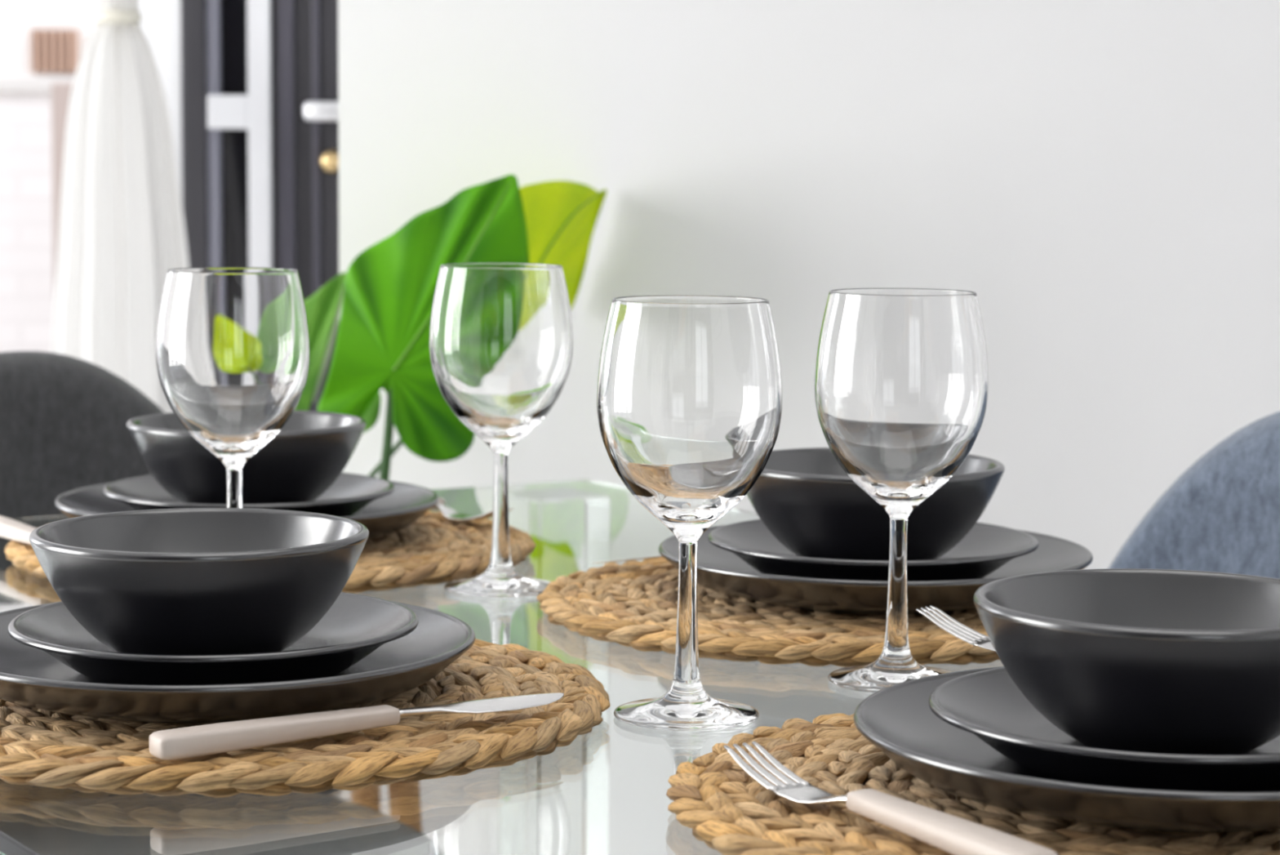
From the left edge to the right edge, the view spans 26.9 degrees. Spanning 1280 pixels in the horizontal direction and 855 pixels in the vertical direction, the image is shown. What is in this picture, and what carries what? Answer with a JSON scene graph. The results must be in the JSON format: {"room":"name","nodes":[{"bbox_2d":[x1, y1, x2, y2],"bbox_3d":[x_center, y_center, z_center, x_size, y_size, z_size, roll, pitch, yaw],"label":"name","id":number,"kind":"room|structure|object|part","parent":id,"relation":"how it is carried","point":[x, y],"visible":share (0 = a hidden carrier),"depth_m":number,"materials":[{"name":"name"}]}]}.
{"room":"dining room","nodes":[
{"label":"dining room","id":0,"kind":"room"},
{"bbox_2d":[143,0,182,202],"bbox_3d":[-0.154,-0.704,4.201,4.520,2.600,0.100,0,6,0],"label":"wall","id":1,"kind":"structure","parent":0,"point":[162,18],"depth_m":4.16,"materials":[{"name":"white paint"}]},
{"bbox_2d":[139,0,143,31],"bbox_3d":[-1.333,-0.613,4.206,1.125,2.300,0.050,0,6,0],"label":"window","id":2,"kind":"structure","parent":1,"relation":"in","point":[141,2],"depth_m":4.18,"materials":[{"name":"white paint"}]},
{"bbox_2d":[180,0,338,411],"bbox_3d":[-0.088,-0.476,4.189,1.250,2.150,0.150,0,6,0],"label":"door","id":3,"kind":"structure","parent":1,"relation":"in","point":[260,94],"depth_m":4.17,"materials":[{"name":"grey paint"}]},
{"bbox_3d":[-0.693,-0.483,4.213,0.039,2.150,0.100,0,6,0],"label":"frame","id":4,"kind":"part","parent":3,"relation":"part of","materials":[{"name":"grey paint"}]},
{"bbox_3d":[-0.632,-0.473,4.214,0.049,2.130,0.020,0,6,0],"label":"pane","id":5,"kind":"part","parent":3,"relation":"part of","materials":[{"name":"clear glass"}]},
{"bbox_3d":[-0.531,-0.478,4.173,0.064,2.050,0.012,0,6,0],"label":"moulding","id":6,"kind":"part","parent":3,"relation":"part of","materials":[{"name":"grey"}]},
{"bbox_3d":[-0.467,-0.488,4.145,0.100,0.030,0.066,0,6,0],"label":"handle","id":7,"kind":"part","parent":3,"relation":"part of","materials":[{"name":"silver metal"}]},
{"bbox_2d":[337,0,1279,568],"bbox_3d":[0.901,-0.547,2.738,2.406,2.600,0.120,0,6,0],"label":"wall","id":8,"kind":"structure","parent":0,"point":[1103,176],"depth_m":2.71,"materials":[{"name":"white paint"}]},
{"bbox_3d":[-0.208,0.996,0.805,5.600,0.100,7.200,0,6,0],"label":"floor","id":9,"kind":"structure","parent":0,"visible":0},
{"bbox_2d":[0,351,164,854],"bbox_3d":[-0.397,0.384,2.097,0.505,0.859,0.508,-3,7,-33],"label":"dining chair","id":10,"kind":"object","parent":9,"relation":"on","point":[64,419],"visible":0.08,"depth_m":2.25,"materials":[{"name":"grey fabric"}]},
{"bbox_3d":[-0.490,0.139,2.220,0.505,0.398,0.157,-3,7,-33],"label":"backrest","id":11,"kind":"part","parent":10,"relation":"part of","materials":[{"name":"grey fabric"}]},
{"bbox_2d":[51,0,189,413],"bbox_3d":[-0.765,-0.560,3.945,0.276,2.325,0.122,0,6,0],"label":"curtain","id":12,"kind":"object","parent":9,"relation":"on","point":[122,228],"visible":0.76,"depth_m":3.97,"materials":[{"name":"white fabric"}]},
{"bbox_2d":[0,479,1004,854],"bbox_3d":[-0.026,0.498,1.523,0.835,0.750,1.376,-3,7,-33],"label":"glass dining table","id":13,"kind":"object","parent":9,"relation":"on","point":[603,792],"visible":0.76,"depth_m":1.17,"materials":[{"name":"clear glass"}]},
{"bbox_2d":[155,266,310,507],"bbox_3d":[-0.241,0.009,1.593,0.090,0.205,0.090,-3,7,-30],"label":"wine glass","id":14,"kind":"object","parent":13,"relation":"on","point":[233,349],"visible":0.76,"depth_m":1.55,"materials":[{"name":"clear glass"}]},
{"bbox_2d":[4,510,535,592],"bbox_3d":[-0.252,0.080,1.835,0.356,0.014,0.357,-1,6,-14],"label":"placemat","id":15,"kind":"object","parent":13,"relation":"on","point":[436,548],"visible":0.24,"depth_m":1.76,"materials":[{"name":"wicker"}]},
{"bbox_2d":[0,515,35,544],"bbox_3d":[-0.394,0.075,1.763,0.018,0.011,0.208,-3,7,-32],"label":"table knife","id":16,"kind":"object","parent":15,"relation":"on","point":[11,529],"visible":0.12,"depth_m":1.79,"materials":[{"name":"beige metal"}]},
{"bbox_2d":[54,480,439,538],"bbox_3d":[-0.267,0.060,1.831,0.259,0.026,0.259,5,7,35],"label":"dinner plate","id":17,"kind":"object","parent":15,"relation":"on","point":[393,512],"visible":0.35,"depth_m":1.84,"materials":[{"name":"black ceramic"}]},
{"bbox_2d":[102,472,394,516],"bbox_3d":[-0.267,0.052,1.831,0.197,0.025,0.197,0,6,0],"label":"plate","id":18,"kind":"object","parent":17,"relation":"on","point":[349,493],"visible":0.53,"depth_m":1.82,"materials":[{"name":"black ceramic"}]},
{"bbox_2d":[125,409,366,503],"bbox_3d":[-0.268,0.026,1.829,0.162,0.062,0.162,0,6,0],"label":"bowl","id":19,"kind":"object","parent":18,"relation":"on","point":[313,448],"visible":0.7,"depth_m":1.78,"materials":[{"name":"black ceramic"}]},
{"bbox_2d":[430,497,515,519],"bbox_3d":[-0.155,0.055,1.945,0.020,0.014,0.196,-4,7,-38],"label":"fork","id":20,"kind":"object","parent":15,"relation":"on","point":[448,512],"visible":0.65,"depth_m":1.91,"materials":[{"name":"silver metal"}]},
{"bbox_3d":[-0.181,0.052,1.978,0.018,0.012,0.112,-4,7,-38],"label":"handle","id":21,"kind":"part","parent":20,"relation":"part of","materials":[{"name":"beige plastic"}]},
{"bbox_2d":[0,638,610,797],"bbox_3d":[-0.192,0.133,1.314,0.356,0.014,0.357,0,6,-9],"label":"placemat","id":22,"kind":"object","parent":13,"relation":"on","point":[38,747],"visible":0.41,"depth_m":1.19,"materials":[{"name":"wicker"}]},
{"bbox_2d":[0,600,475,722],"bbox_3d":[-0.210,0.113,1.306,0.266,0.026,0.266,0,6,0],"label":"dinner plate","id":23,"kind":"object","parent":22,"relation":"on","point":[30,677],"visible":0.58,"depth_m":1.21,"materials":[{"name":"black ceramic"}]},
{"bbox_2d":[7,591,417,684],"bbox_3d":[-0.207,0.105,1.308,0.197,0.025,0.197,0,6,0],"label":"plate","id":24,"kind":"object","parent":23,"relation":"on","point":[355,625],"visible":0.6,"depth_m":1.25,"materials":[{"name":"black ceramic"}]},
{"bbox_2d":[29,507,368,654],"bbox_3d":[-0.213,0.080,1.299,0.162,0.062,0.162,0,6,0],"label":"bowl","id":25,"kind":"object","parent":24,"relation":"on","point":[181,580],"visible":0.94,"depth_m":1.25,"materials":[{"name":"black ceramic"}]},
{"bbox_2d":[149,692,564,759],"bbox_3d":[-0.121,0.131,1.204,0.208,0.011,0.018,-3,7,-33],"label":"table knife","id":26,"kind":"object","parent":22,"relation":"on","point":[226,736],"visible":1,"depth_m":1.18,"materials":[{"name":"beige plastic"}]},
{"bbox_3d":[-0.160,0.134,1.180,0.116,0.011,0.018,-3,7,-33],"label":"handle","id":27,"kind":"part","parent":26,"relation":"part of","materials":[{"name":"beige plastic"}]},
{"bbox_3d":[-0.073,0.128,1.234,0.096,0.005,0.017,-3,7,-33],"label":"blade","id":28,"kind":"part","parent":26,"relation":"part of","materials":[{"name":"silver metal"}]},
{"bbox_2d":[429,262,573,597],"bbox_3d":[-0.087,0.001,1.688,0.090,0.205,0.090,1,6,10],"label":"wine glass","id":29,"kind":"object","parent":13,"relation":"on","point":[501,334],"visible":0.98,"depth_m":1.65,"materials":[{"name":"clear glass"}]},
{"bbox_2d":[596,295,782,730],"bbox_3d":[0.024,0.040,1.307,0.090,0.205,0.090,0,6,0],"label":"wine glass","id":30,"kind":"object","parent":13,"relation":"on","point":[689,389],"visible":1,"depth_m":1.27,"materials":[{"name":"clear glass"}]},
{"bbox_2d":[536,556,999,666],"bbox_3d":[0.116,0.105,1.618,0.356,0.014,0.357,1,6,6],"label":"placemat","id":31,"kind":"object","parent":13,"relation":"on","point":[633,603],"visible":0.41,"depth_m":1.51,"materials":[{"name":"wicker"}]},
{"bbox_2d":[591,554,662,563],"bbox_3d":[0.059,0.080,1.727,0.208,0.011,0.018,-3,7,-29],"label":"table knife","id":32,"kind":"object","parent":31,"relation":"on","point":[659,555],"visible":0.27,"depth_m":1.68,"materials":[{"name":"silver metal"}]},
{"bbox_2d":[658,524,1093,613],"bbox_3d":[0.141,0.085,1.613,0.259,0.026,0.259,5,7,35],"label":"dinner plate","id":33,"kind":"object","parent":31,"relation":"on","point":[720,570],"visible":0.47,"depth_m":1.52,"materials":[{"name":"black ceramic"}]},
{"bbox_2d":[708,518,1038,580],"bbox_3d":[0.140,0.078,1.611,0.197,0.025,0.197,0,6,0],"label":"plate","id":34,"kind":"object","parent":33,"relation":"on","point":[987,547],"visible":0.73,"depth_m":1.56,"materials":[{"name":"black ceramic"}]},
{"bbox_2d":[746,447,1004,559],"bbox_3d":[0.137,0.051,1.611,0.162,0.062,0.162,0,6,0],"label":"bowl","id":35,"kind":"object","parent":34,"relation":"on","point":[804,497],"visible":0.73,"depth_m":1.56,"materials":[{"name":"black ceramic"}]},
{"bbox_2d":[813,288,988,693],"bbox_3d":[0.135,0.032,1.398,0.090,0.205,0.090,-4,8,-40],"label":"wine glass","id":36,"kind":"object","parent":13,"relation":"on","point":[901,383],"visible":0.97,"depth_m":1.36,"materials":[{"name":"clear glass"}]},
{"bbox_2d":[915,604,995,651],"bbox_3d":[0.231,0.119,1.387,0.195,0.032,0.020,5,7,37],"label":"fork","id":37,"kind":"object","parent":13,"relation":"on","point":[951,625],"visible":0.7,"depth_m":1.43,"materials":[{"name":"silver metal"}]},
{"bbox_2d":[666,712,1279,854],"bbox_3d":[0.190,0.156,1.124,0.357,0.014,0.358,4,7,28],"label":"placemat","id":38,"kind":"object","parent":13,"relation":"on","point":[726,808],"visible":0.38,"depth_m":1.07,"materials":[{"name":"wicker"}]},
{"bbox_2d":[723,741,1057,854],"bbox_3d":[0.094,0.148,1.044,0.020,0.014,0.196,-3,7,-32],"label":"fork","id":39,"kind":"object","parent":38,"relation":"on","point":[955,835],"visible":1,"depth_m":1.02,"materials":[{"name":"beige plastic"}]},
{"bbox_3d":[0.116,0.153,1.009,0.018,0.012,0.112,-3,7,-32],"label":"handle","id":40,"kind":"part","parent":39,"relation":"part of","materials":[{"name":"beige plastic"}]},
{"bbox_2d":[853,666,1279,831],"bbox_3d":[0.219,0.136,1.122,0.259,0.026,0.259,5,7,35],"label":"dinner plate","id":41,"kind":"object","parent":38,"relation":"on","point":[899,719],"visible":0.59,"depth_m":1.03,"materials":[{"name":"black ceramic"}]},
{"bbox_2d":[928,666,1279,791],"bbox_3d":[0.220,0.128,1.121,0.197,0.025,0.197,0,6,0],"label":"plate","id":42,"kind":"object","parent":41,"relation":"on","point":[988,704],"visible":0.59,"depth_m":1.06,"materials":[{"name":"black ceramic"}]},
{"bbox_2d":[973,568,1279,754],"bbox_3d":[0.220,0.102,1.119,0.162,0.062,0.162,0,6,0],"label":"bowl","id":43,"kind":"object","parent":42,"relation":"on","point":[1145,660],"visible":0.94,"depth_m":1.07,"materials":[{"name":"black ceramic"}]},
{"bbox_2d":[1108,411,1279,578],"bbox_3d":[0.287,0.423,1.770,0.508,0.859,0.505,-3,7,-33],"label":"dining chair","id":44,"kind":"object","parent":9,"relation":"on","point":[1222,513],"visible":0.2,"depth_m":1.91,"materials":[{"name":"blue fabric"}]},
{"bbox_3d":[-0.319,0.531,2.567,0.250,0.470,0.250,-2,6,-20],"label":"plant stand","id":45,"kind":"object","parent":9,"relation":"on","visible":0},
{"bbox_2d":[294,173,606,479],"bbox_3d":[-0.222,0.029,2.536,0.433,0.536,0.316,-1,6,-10],"label":"plant","id":46,"kind":"object","parent":45,"relation":"on","point":[386,293],"visible":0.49,"depth_m":2.38,"materials":[{"name":"green plant"}]},
{"label":"outside","id":47,"kind":"structure","parent":0,"visible":0},
{"bbox_3d":[-0.001,0.168,9.214,18.000,0.100,9.700,0,6,0],"label":"ground","id":48,"kind":"structure","parent":47,"visible":0},
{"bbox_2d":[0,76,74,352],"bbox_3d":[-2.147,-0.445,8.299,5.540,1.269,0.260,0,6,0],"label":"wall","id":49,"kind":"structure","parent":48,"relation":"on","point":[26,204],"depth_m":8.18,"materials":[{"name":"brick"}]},
{"bbox_2d":[0,0,97,76],"bbox_3d":[-3.782,-2.219,10.151,7.200,4.400,0.360,0,6,0],"label":"window","id":50,"kind":"structure","parent":48,"relation":"on","point":[38,37],"depth_m":10.10,"materials":[{"name":"white glass"}]},
{"bbox_2d":[30,29,78,73],"bbox_3d":[-2.201,-1.414,10.081,0.166,0.161,0.060,0,6,0],"label":"shutter","id":51,"kind":"object","parent":50,"relation":"hanging from","point":[51,51],"depth_m":10.06,"materials":[{"name":"wood"}]},
{"bbox_2d":[50,82,73,293],"bbox_3d":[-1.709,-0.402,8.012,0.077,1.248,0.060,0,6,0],"label":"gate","id":52,"kind":"object","parent":48,"relation":"on","point":[60,91],"visible":0.26,"depth_m":7.94,"materials":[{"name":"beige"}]}
]}

